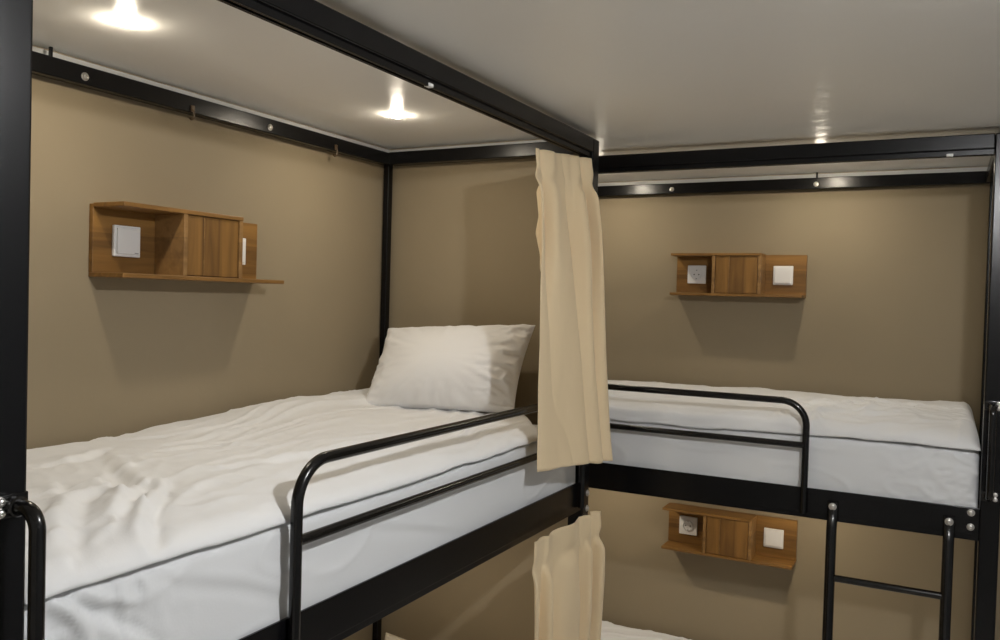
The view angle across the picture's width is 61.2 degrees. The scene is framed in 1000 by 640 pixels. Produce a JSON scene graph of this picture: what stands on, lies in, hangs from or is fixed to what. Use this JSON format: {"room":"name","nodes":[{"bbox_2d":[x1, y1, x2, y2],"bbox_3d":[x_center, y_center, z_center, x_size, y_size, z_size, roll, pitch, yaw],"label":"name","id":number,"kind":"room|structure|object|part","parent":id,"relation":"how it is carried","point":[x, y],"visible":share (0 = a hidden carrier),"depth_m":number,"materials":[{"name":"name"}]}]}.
{"room":"dormitory","nodes":[
{"label":"dormitory","id":0,"kind":"room"},
{"bbox_2d":[27,45,388,639],"bbox_3d":[-1.123,0.543,1.826,0.100,2.283,4.778,2,2,28],"label":"wall","id":1,"kind":"structure","parent":0,"point":[108,357],"depth_m":2.23,"materials":[{"name":"beige paint"}]},
{"bbox_2d":[88,201,283,283],"bbox_3d":[-0.783,-0.188,2.178,0.120,0.173,0.531,2,2,28],"label":"wall shelf","id":2,"kind":"object","parent":1,"relation":"attached to","point":[131,240],"visible":1,"depth_m":2.09,"materials":[{"name":"brown wood"}]},
{"bbox_2d":[112,225,139,257],"bbox_3d":[-0.903,-0.190,2.041,0.009,0.075,0.075,2,2,28],"label":"light switch","id":3,"kind":"object","parent":2,"relation":"attached to","point":[125,238],"depth_m":2.03,"materials":[{"name":"white plastic"}]},
{"bbox_3d":[-0.739,-0.186,2.163,0.014,0.149,0.169,2,2,28],"label":"door","id":4,"kind":"part","parent":2,"relation":"part of","materials":[{"name":"brown wood"}]},
{"bbox_2d":[242,238,245,264],"bbox_3d":[-0.738,-0.193,2.354,0.009,0.075,0.075,2,2,28],"label":"light switch","id":5,"kind":"object","parent":2,"relation":"attached to","point":[244,239],"depth_m":2.37,"materials":[{"name":"white plastic"}]},
{"bbox_2d":[32,46,389,152],"bbox_3d":[-1.274,-0.575,1.337,0.005,0.028,3.792,2,2,28],"label":"trim","id":6,"kind":"structure","parent":1,"relation":"attached to","point":[39,50],"depth_m":2.22,"materials":[{"name":"grey paint"}]},
{"bbox_2d":[381,139,567,639],"bbox_3d":[-0.072,0.545,2.915,0.747,2.283,0.100,2,2,28],"label":"wall partition","id":7,"kind":"structure","parent":0,"point":[465,250],"depth_m":2.86,"materials":[{"name":"beige paint"}]},
{"bbox_2d":[390,140,546,151],"bbox_3d":[-0.063,-0.578,2.840,0.741,0.028,0.005,2,2,28],"label":"trim","id":8,"kind":"structure","parent":7,"relation":"attached to","point":[531,141],"depth_m":2.86,"materials":[{"name":"grey paint"}]},
{"bbox_2d":[32,0,999,181],"bbox_3d":[0.292,-0.592,1.071,3.222,0.100,4.978,2,2,28],"label":"ceiling","id":9,"kind":"structure","parent":0,"point":[631,76],"depth_m":1.88,"materials":[{"name":"white paint"}]},
{"bbox_2d":[389,113,403,117],"bbox_3d":[-0.298,-0.587,2.433,0.046,0.010,0.046,2,2,28],"label":"recessed light","id":10,"kind":"object","parent":9,"relation":"in","point":[394,115],"visible":1,"depth_m":2.42,"materials":[{"name":"white"}]},
{"bbox_2d":[588,166,999,639],"bbox_3d":[1.393,0.578,3.259,3.022,2.283,0.100,2,2,28],"label":"wall","id":11,"kind":"structure","parent":0,"point":[893,307],"depth_m":3.30,"materials":[{"name":"beige paint"}]},
{"bbox_2d":[661,502,797,569],"bbox_3d":[0.916,0.861,3.392,0.513,0.170,0.112,2,2,28],"label":"wall shelf","id":12,"kind":"object","parent":11,"relation":"attached to","point":[770,541],"visible":1,"depth_m":3.36,"materials":[{"name":"brown wood"}]},
{"bbox_2d":[679,515,697,535],"bbox_3d":[0.780,0.853,3.503,0.075,0.075,0.015,2,2,28],"label":"power socket","id":13,"kind":"object","parent":12,"relation":"attached to","point":[688,524],"depth_m":3.50,"materials":[{"name":"white plastic"}]},
{"bbox_3d":[0.901,0.862,3.351,0.163,0.146,0.014,2,2,28],"label":"door","id":14,"kind":"part","parent":12,"relation":"part of","materials":[{"name":"brown wood"}]},
{"bbox_2d":[763,528,783,548],"bbox_3d":[1.084,0.865,3.347,0.075,0.075,0.009,2,2,28],"label":"light switch","id":15,"kind":"object","parent":12,"relation":"attached to","point":[773,538],"depth_m":3.34,"materials":[{"name":"white plastic"}]},
{"bbox_2d":[670,253,807,297],"bbox_3d":[0.945,-0.179,3.367,0.513,0.170,0.112,2,2,28],"label":"wall shelf","id":16,"kind":"object","parent":11,"relation":"attached to","point":[698,274],"visible":1,"depth_m":3.33,"materials":[{"name":"brown wood"}]},
{"bbox_2d":[687,265,705,283],"bbox_3d":[0.810,-0.187,3.478,0.075,0.075,0.015,2,2,28],"label":"power socket","id":17,"kind":"object","parent":16,"relation":"attached to","point":[696,274],"depth_m":3.47,"materials":[{"name":"white plastic"}]},
{"bbox_3d":[0.931,-0.178,3.325,0.163,0.146,0.014,2,2,28],"label":"door","id":18,"kind":"part","parent":16,"relation":"part of","materials":[{"name":"brown wood"}]},
{"bbox_2d":[773,266,793,284],"bbox_3d":[1.113,-0.175,3.321,0.075,0.075,0.009,2,2,28],"label":"light switch","id":19,"kind":"object","parent":16,"relation":"attached to","point":[782,275],"depth_m":3.31,"materials":[{"name":"white plastic"}]},
{"bbox_2d":[598,167,987,185],"bbox_3d":[1.400,-0.545,3.185,3.022,0.028,0.005,2,2,28],"label":"trim","id":20,"kind":"structure","parent":11,"relation":"attached to","point":[973,168],"depth_m":3.30,"materials":[{"name":"grey paint"}]},
{"bbox_3d":[0.225,1.790,1.130,3.222,0.100,4.978,2,2,28],"label":"floor","id":21,"kind":"structure","parent":0,"visible":0},
{"bbox_2d":[0,0,598,639],"bbox_3d":[-0.487,0.557,1.996,0.854,2.281,1.900,2,2,28],"label":"bunk bed","id":22,"kind":"object","parent":21,"relation":"on","point":[345,613],"visible":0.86,"depth_m":1.58,"materials":[{"name":"black metal"}]},
{"bbox_3d":[-0.614,0.587,1.018,0.050,2.263,0.050,2,2,28],"label":"post","id":23,"kind":"part","parent":22,"relation":"part of","materials":[{"name":"black metal"}]},
{"bbox_3d":[-0.559,0.348,0.988,0.060,0.283,0.045,2,2,28],"label":"grab handle","id":24,"kind":"part","parent":22,"relation":"part of","materials":[{"name":"black metal"}]},
{"bbox_2d":[189,105,194,120],"bbox_3d":[-0.795,-0.534,2.180,0.020,0.038,0.012,2,2,28],"label":"hook","id":25,"kind":"object","parent":22,"relation":"attached to","point":[192,106],"visible":1,"depth_m":2.18,"materials":[{"name":"brown plastic"}]},
{"bbox_3d":[-0.819,-0.556,2.163,0.030,0.043,1.842,2,2,28],"label":"rail","id":26,"kind":"part","parent":22,"relation":"part of","materials":[{"name":"black metal"}]},
{"bbox_2d":[24,424,574,639],"bbox_3d":[-0.494,0.437,1.996,0.744,0.217,1.792,2,2,28],"label":"mattress","id":27,"kind":"object","parent":22,"relation":"on","point":[235,589],"visible":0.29,"depth_m":1.43,"materials":[{"name":"white fabric"}]},
{"bbox_2d":[24,388,537,604],"bbox_3d":[-0.508,0.287,2.000,0.788,0.082,1.787,2,2,28],"label":"duvet","id":28,"kind":"object","parent":27,"relation":"on","point":[110,507],"visible":0.84,"depth_m":1.65,"materials":[{"name":"white fabric"}]},
{"bbox_2d":[366,324,534,411],"bbox_3d":[-0.167,0.144,2.687,0.529,0.278,0.205,2,2,21],"label":"pillow","id":29,"kind":"object","parent":28,"relation":"on","point":[462,367],"visible":0.91,"depth_m":2.62,"materials":[{"name":"white fabric"}]},
{"bbox_2d":[333,145,337,156],"bbox_3d":[-0.525,-0.539,2.694,0.020,0.038,0.012,2,2,28],"label":"hook","id":30,"kind":"object","parent":22,"relation":"attached to","point":[336,146],"visible":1,"depth_m":2.69,"materials":[{"name":"brown plastic"}]},
{"bbox_3d":[-0.424,0.543,3.008,0.024,2.263,0.025,2,2,28],"label":"post","id":31,"kind":"part","parent":22,"relation":"part of","materials":[{"name":"black metal"}]},
{"bbox_3d":[-0.179,0.542,1.833,0.040,0.077,1.800,2,2,28],"label":"berth rail","id":32,"kind":"part","parent":22,"relation":"part of","materials":[{"name":"black metal"}]},
{"bbox_3d":[-0.153,-0.530,1.809,0.050,0.043,1.800,2,2,28],"label":"rail","id":33,"kind":"part","parent":22,"relation":"part of","materials":[{"name":"black metal"}]},
{"bbox_3d":[-0.047,0.403,2.006,0.021,0.352,1.311,2,2,28],"label":"guard rail","id":34,"kind":"part","parent":22,"relation":"part of","materials":[{"name":"black metal"}]},
{"bbox_3d":[-0.063,-0.552,2.808,0.720,0.043,0.042,2,2,28],"label":"rail","id":35,"kind":"part","parent":22,"relation":"part of","materials":[{"name":"black metal"}]},
{"bbox_2d":[532,511,604,639],"bbox_3d":[0.189,1.066,2.409,0.055,0.966,0.435,2,2,28],"label":"curtain","id":36,"kind":"object","parent":22,"relation":"hanging from","point":[568,569],"visible":1,"depth_m":2.40,"materials":[{"name":"beige fabric"}]},
{"bbox_2d":[535,148,612,471],"bbox_3d":[0.183,-0.032,2.382,0.129,0.902,0.399,3,2,35],"label":"curtain","id":37,"kind":"object","parent":22,"relation":"hanging from","point":[574,420],"visible":1,"depth_m":2.38,"materials":[{"name":"beige fabric"}]},
{"bbox_3d":[0.246,0.571,2.655,0.050,2.263,0.050,2,2,28],"label":"post","id":38,"kind":"part","parent":22,"relation":"part of","materials":[{"name":"black metal"}]},
{"bbox_3d":[-0.523,1.501,2.022,0.742,0.216,1.793,2,2,28],"label":"mattress","id":39,"kind":"object","parent":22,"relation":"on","visible":0},
{"bbox_2d":[385,632,405,639],"bbox_3d":[-0.206,1.229,2.728,0.471,0.296,0.214,2,1,18],"label":"pillow","id":40,"kind":"object","parent":39,"relation":"on","point":[388,636],"visible":1,"depth_m":2.87,"materials":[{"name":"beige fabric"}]},
{"bbox_2d":[589,133,999,639],"bbox_3d":[0.713,0.564,3.102,1.900,2.281,0.794,2,2,28],"label":"bunk bed","id":41,"kind":"object","parent":21,"relation":"on","point":[981,524],"visible":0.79,"depth_m":2.58,"materials":[{"name":"black metal"}]},
{"bbox_3d":[0.365,0.393,2.889,1.311,0.351,0.021,2,2,28],"label":"guard rail","id":42,"kind":"part","parent":41,"relation":"part of","materials":[{"name":"black metal"}]},
{"bbox_3d":[0.566,0.539,2.820,1.800,0.077,0.040,2,2,28],"label":"berth rail","id":43,"kind":"part","parent":41,"relation":"part of","materials":[{"name":"black metal"}]},
{"bbox_2d":[603,420,978,507],"bbox_3d":[0.723,0.444,3.110,1.792,0.216,0.681,2,2,28],"label":"mattress","id":44,"kind":"object","parent":41,"relation":"on","point":[899,470],"visible":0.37,"depth_m":2.59,"materials":[{"name":"white fabric"}]},
{"bbox_2d":[608,380,980,450],"bbox_3d":[0.738,0.297,3.121,1.787,0.104,0.728,2,2,28],"label":"duvet","id":45,"kind":"object","parent":44,"relation":"on","point":[947,424],"visible":0.63,"depth_m":2.72,"materials":[{"name":"white fabric"}]},
{"bbox_3d":[0.919,-0.538,3.415,1.842,0.043,0.030,2,2,28],"label":"rail","id":46,"kind":"part","parent":41,"relation":"part of","materials":[{"name":"black metal"}]},
{"bbox_3d":[0.598,-0.534,2.798,1.800,0.043,0.050,2,2,28],"label":"rail","id":47,"kind":"part","parent":41,"relation":"part of","materials":[{"name":"black metal"}]},
{"bbox_3d":[1.717,0.603,3.007,0.032,2.263,0.028,2,2,28],"label":"post","id":48,"kind":"part","parent":41,"relation":"part of","materials":[{"name":"black metal"}]},
{"bbox_3d":[1.385,0.609,2.396,0.050,2.263,0.050,2,2,28],"label":"post","id":49,"kind":"part","parent":41,"relation":"part of","materials":[{"name":"black metal"}]},
{"bbox_3d":[1.583,-0.503,2.679,0.045,0.043,0.654,2,2,28],"label":"rail","id":50,"kind":"part","parent":41,"relation":"part of","materials":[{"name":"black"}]},
{"bbox_3d":[1.366,0.369,2.343,0.045,0.283,0.060,2,2,28],"label":"grab handle","id":51,"kind":"part","parent":41,"relation":"part of","materials":[{"name":"black metal"}]},
{"bbox_3d":[0.693,1.508,3.136,1.791,0.216,0.677,2,2,28],"label":"mattress","id":52,"kind":"object","parent":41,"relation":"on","visible":0},
{"bbox_2d":[601,621,690,639],"bbox_3d":[0.708,1.356,3.147,1.787,0.086,0.728,2,2,28],"label":"duvet","id":53,"kind":"object","parent":52,"relation":"on","point":[609,631],"visible":0.18,"depth_m":3.52,"materials":[{"name":"white fabric"}]}
]}

